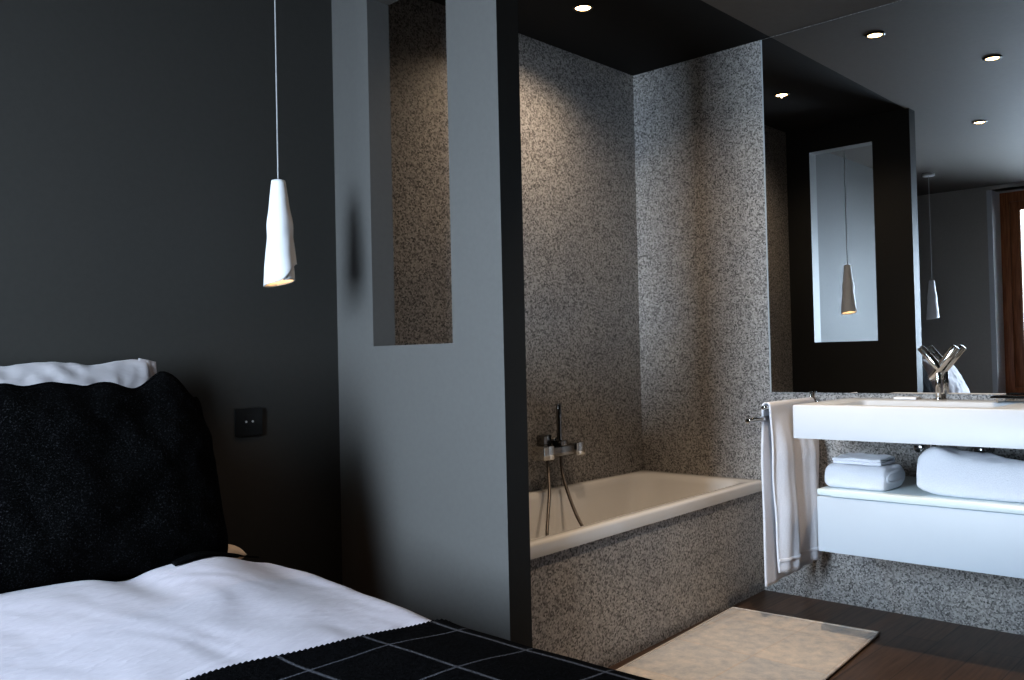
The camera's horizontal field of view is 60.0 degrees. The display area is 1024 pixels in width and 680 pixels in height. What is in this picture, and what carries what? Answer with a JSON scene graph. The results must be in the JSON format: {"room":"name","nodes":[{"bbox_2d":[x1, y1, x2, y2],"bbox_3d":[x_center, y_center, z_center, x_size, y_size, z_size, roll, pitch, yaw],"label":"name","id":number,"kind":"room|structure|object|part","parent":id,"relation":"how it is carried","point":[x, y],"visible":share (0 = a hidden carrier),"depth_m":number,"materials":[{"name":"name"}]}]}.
{"room":"hotel room","nodes":[
{"label":"hotel room","id":0,"kind":"room"},
{"bbox_2d":[0,0,341,584],"bbox_3d":[-1.578,-0.084,2.599,0.500,2.535,2.375,-2,-1,43],"label":"wall","id":1,"kind":"structure","parent":0,"point":[138,138],"depth_m":2.85,"materials":[{"name":"grey paint"}]},
{"bbox_2d":[234,407,262,436],"bbox_3d":[-0.878,0.273,2.958,0.012,0.092,0.099,-2,-1,43],"label":"wall socket","id":2,"kind":"object","parent":1,"relation":"attached to","point":[248,421],"visible":1,"depth_m":2.95,"materials":[{"name":"black plastic"}]},
{"bbox_2d":[331,0,531,646],"bbox_3d":[-0.300,-0.105,2.992,0.835,2.535,0.098,-2,-1,43],"label":"wall partition","id":3,"kind":"structure","parent":0,"point":[434,478],"depth_m":2.84,"materials":[{"name":"grey paint"}]},
{"bbox_2d":[388,0,642,491],"bbox_3d":[0.035,-0.093,4.037,0.202,2.535,1.898,-2,-1,43],"label":"wall","id":4,"kind":"structure","parent":0,"point":[582,334],"depth_m":4.08,"materials":[{"name":"stone"}]},
{"bbox_2d":[532,403,584,535],"bbox_3d":[0.252,0.670,3.828,0.299,0.780,0.483,-1,-1,-9],"label":"mixer","id":5,"kind":"object","parent":4,"relation":"attached to","point":[548,447],"visible":0.74,"depth_m":3.92,"materials":[{"name":"silver metal"}]},
{"bbox_3d":[0.137,0.494,3.876,0.070,0.061,0.070,-2,-1,43],"label":"control knob","id":6,"kind":"part","parent":5,"relation":"part of","materials":[{"name":"silver metal"}]},
{"bbox_3d":[0.287,0.492,4.037,0.070,0.058,0.060,-2,-1,43],"label":"control knob","id":7,"kind":"part","parent":5,"relation":"part of","materials":[{"name":"silver metal"}]},
{"bbox_2d":[431,0,900,75],"bbox_3d":[0.209,-1.461,1.550,4.620,0.100,5.298,-2,-1,43],"label":"ceiling","id":8,"kind":"structure","parent":0,"point":[631,37],"depth_m":3.87,"materials":[{"name":"black paint"}]},
{"bbox_2d":[263,0,296,286],"bbox_3d":[-0.746,-0.767,2.804,0.100,1.198,0.100,-2,-1,43],"label":"pendant lamp","id":9,"kind":"object","parent":8,"relation":"hanging from","point":[280,255],"visible":1,"depth_m":2.77,"materials":[{"name":"white ceramic"}]},
{"bbox_3d":[-0.749,-0.927,2.809,0.004,0.848,0.004,-1,-1,-25],"label":"cord","id":10,"kind":"part","parent":9,"relation":"part of","materials":[{"name":"grey metal"}]},
{"bbox_3d":[-0.736,-0.336,2.796,0.100,0.335,0.100,-2,-1,43],"label":"lamp shade","id":11,"kind":"part","parent":9,"relation":"part of","materials":[{"name":"white ceramic"}]},
{"bbox_2d":[572,3,593,12],"bbox_3d":[0.293,-1.370,3.656,0.088,0.008,0.088,-2,-1,43],"label":"recessed light","id":12,"kind":"object","parent":8,"relation":"in","point":[581,7],"visible":1,"depth_m":3.65,"materials":[{"name":"white plastic"}]},
{"bbox_3d":[0.293,-1.369,3.656,0.062,0.006,0.062,-2,-1,43],"label":"bulb","id":13,"kind":"part","parent":12,"relation":"part of","materials":[{"name":"white"}]},
{"bbox_2d":[608,590,1023,679],"bbox_3d":[0.166,1.173,1.391,4.620,0.100,5.598,-2,-1,43],"label":"floor","id":14,"kind":"structure","parent":0,"point":[907,647],"depth_m":3.27,"materials":[{"name":"brown wood"}]},
{"bbox_2d":[529,470,763,667],"bbox_3d":[0.356,0.907,3.641,0.740,0.507,1.735,-2,-1,43],"label":"bathtub","id":15,"kind":"object","parent":14,"relation":"on","point":[655,555],"visible":0.7,"depth_m":3.45,"materials":[{"name":"grey stone"}]},
{"bbox_2d":[529,470,761,559],"bbox_3d":[0.355,0.853,3.642,0.740,0.400,1.735,-2,-1,43],"label":"basin","id":16,"kind":"object","parent":15,"relation":"in","point":[643,514],"depth_m":3.81,"materials":[{"name":"white ceramic"}]},
{"bbox_2d":[616,607,879,679],"bbox_3d":[0.830,1.135,3.162,0.612,0.016,1.112,-2,-1,39],"label":"bath mat","id":17,"kind":"object","parent":14,"relation":"on","point":[736,643],"visible":0.99,"depth_m":3.22,"materials":[{"name":"beige fabric"}]},
{"bbox_3d":[-0.663,0.907,1.562,2.110,0.475,1.330,-2,-1,43],"label":"bed","id":18,"kind":"object","parent":14,"relation":"on","visible":0},
{"bbox_2d":[117,544,246,581],"bbox_3d":[-1.117,0.624,2.404,0.305,0.125,0.716,-2,-1,43],"label":"pillow","id":19,"kind":"object","parent":18,"relation":"on","point":[231,548],"visible":0.04,"depth_m":2.55,"materials":[{"name":"grey fabric"}]},
{"bbox_2d":[0,358,156,387],"bbox_3d":[-1.251,0.316,2.340,0.169,0.527,0.686,-2,-1,43],"label":"upright pillow","id":20,"kind":"object","parent":19,"relation":"on","point":[131,373],"visible":0.23,"depth_m":2.44,"materials":[{"name":"grey fabric"}]},
{"bbox_2d":[0,557,431,679],"bbox_3d":[-0.522,0.796,1.418,1.742,0.530,1.414,-2,-1,43],"label":"duvet","id":21,"kind":"object","parent":18,"relation":"on","point":[195,617],"visible":0.7,"depth_m":1.85,"materials":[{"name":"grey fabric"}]},
{"bbox_2d":[0,371,258,593],"bbox_3d":[-0.997,0.344,2.212,0.281,0.522,0.750,-2,-1,43],"label":"cushion","id":22,"kind":"object","parent":21,"relation":"on","point":[104,481],"visible":0.9,"depth_m":2.14,"materials":[{"name":"black fabric"}]},
{"bbox_2d":[186,618,651,679],"bbox_3d":[-0.229,0.850,1.146,1.074,0.539,1.444,-2,-1,43],"label":"blanket","id":23,"kind":"object","parent":21,"relation":"on","point":[441,649],"visible":1,"depth_m":1.65,"materials":[{"name":"black fabric"}]},
{"bbox_2d":[633,0,1023,634],"bbox_3d":[2.193,-0.157,3.222,4.070,2.535,0.150,-2,-1,43],"label":"wall","id":24,"kind":"structure","parent":0,"point":[705,371],"depth_m":4.22,"materials":[{"name":"stone"}]},
{"bbox_2d":[745,391,817,423],"bbox_3d":[1.134,0.292,3.699,0.032,0.133,0.596,-2,-1,43],"label":"towel holder","id":25,"kind":"object","parent":24,"relation":"attached to","point":[765,407],"visible":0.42,"depth_m":3.55,"materials":[{"name":"silver metal"}]},
{"bbox_3d":[1.119,0.317,3.689,0.021,0.023,0.561,-2,-1,44],"label":"arm","id":26,"kind":"part","parent":25,"relation":"part of","materials":[{"name":"silver metal"}]},
{"bbox_3d":[1.159,0.272,3.723,0.017,0.017,0.458,-2,-1,42],"label":"arm","id":27,"kind":"part","parent":25,"relation":"part of","materials":[{"name":"silver metal"}]},
{"bbox_2d":[761,397,821,586],"bbox_3d":[1.186,0.621,3.708,0.098,0.743,0.442,-2,-1,43],"label":"hanging towel","id":28,"kind":"object","parent":25,"relation":"hanging from","point":[789,464],"visible":0.91,"depth_m":3.61,"materials":[{"name":"white fabric"}]},
{"bbox_2d":[760,0,1023,394],"bbox_3d":[1.989,-0.605,3.304,2.254,1.619,0.007,-2,-1,43],"label":"wall mirror","id":29,"kind":"object","parent":24,"relation":"attached to","point":[893,133],"visible":1,"depth_m":3.67,"materials":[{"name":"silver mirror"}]},
{"bbox_2d":[793,398,1023,448],"bbox_3d":[1.727,0.294,3.179,1.261,0.127,0.548,-2,-1,43],"label":"washbasin","id":30,"kind":"object","parent":24,"relation":"attached to","point":[950,422],"visible":1,"depth_m":3.15,"materials":[{"name":"white ceramic"}]},
{"bbox_2d":[894,396,919,399],"bbox_3d":[1.607,0.236,3.611,0.090,0.010,0.045,-2,-1,43],"label":"ceramic dish","id":31,"kind":"object","parent":30,"relation":"on","point":[897,397],"visible":1,"depth_m":3.59,"materials":[{"name":"white ceramic"}]},
{"bbox_2d":[918,345,958,399],"bbox_3d":[1.693,0.129,3.515,0.153,0.218,0.044,-2,-1,43],"label":"faucet","id":32,"kind":"object","parent":30,"relation":"on","point":[935,374],"visible":1,"depth_m":3.51,"materials":[{"name":"silver metal"}]},
{"bbox_2d":[990,395,1023,402],"bbox_3d":[1.900,0.216,3.239,0.245,0.024,0.130,-2,-1,43],"label":"soap tray","id":33,"kind":"object","parent":30,"relation":"on","point":[996,397],"visible":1,"depth_m":3.26,"materials":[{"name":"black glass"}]},
{"bbox_3d":[1.900,0.208,3.239,0.245,0.008,0.130,-2,-1,43],"label":"tray plate","id":34,"kind":"part","parent":33,"relation":"part of","materials":[{"name":"black glass"}]},
{"bbox_2d":[913,444,926,452],"bbox_3d":[1.659,0.408,3.539,0.099,0.093,0.115,-2,-1,43],"label":"valve","id":35,"kind":"object","parent":24,"relation":"attached to","point":[918,448],"visible":0.37,"depth_m":3.53,"materials":[{"name":"silver metal"}]},
{"bbox_2d":[817,476,1023,578],"bbox_3d":[1.771,0.664,3.152,1.182,0.234,0.530,-2,-1,43],"label":"drawer unit","id":36,"kind":"object","parent":24,"relation":"attached to","point":[907,523],"visible":0.79,"depth_m":3.11,"materials":[{"name":"white paint"}]},
{"bbox_2d":[825,463,904,490],"bbox_3d":[1.347,0.514,3.381,0.232,0.093,0.220,-2,-1,43],"label":"folded towel","id":37,"kind":"object","parent":36,"relation":"on","point":[886,477],"visible":0.78,"depth_m":3.31,"materials":[{"name":"white fabric"}]},
{"bbox_2d":[832,453,894,465],"bbox_3d":[1.343,0.454,3.384,0.187,0.029,0.166,-2,-1,43],"label":"folded washcloth","id":38,"kind":"object","parent":37,"relation":"on","point":[849,458],"visible":1,"depth_m":3.34,"materials":[{"name":"white fabric"}]},
{"bbox_2d":[917,446,1023,502],"bbox_3d":[1.704,0.462,3.067,0.518,0.170,0.228,-2,-1,43],"label":"bath towel","id":39,"kind":"object","parent":36,"relation":"on","point":[944,471],"visible":1,"depth_m":3.06,"materials":[{"name":"white fabric"}]},
{"bbox_2d":[974,447,993,452],"bbox_3d":[1.776,0.404,3.431,0.131,0.094,0.115,-2,-1,43],"label":"valve","id":40,"kind":"object","parent":24,"relation":"attached to","point":[976,449],"visible":0.31,"depth_m":3.38,"materials":[{"name":"silver metal"}]}
]}

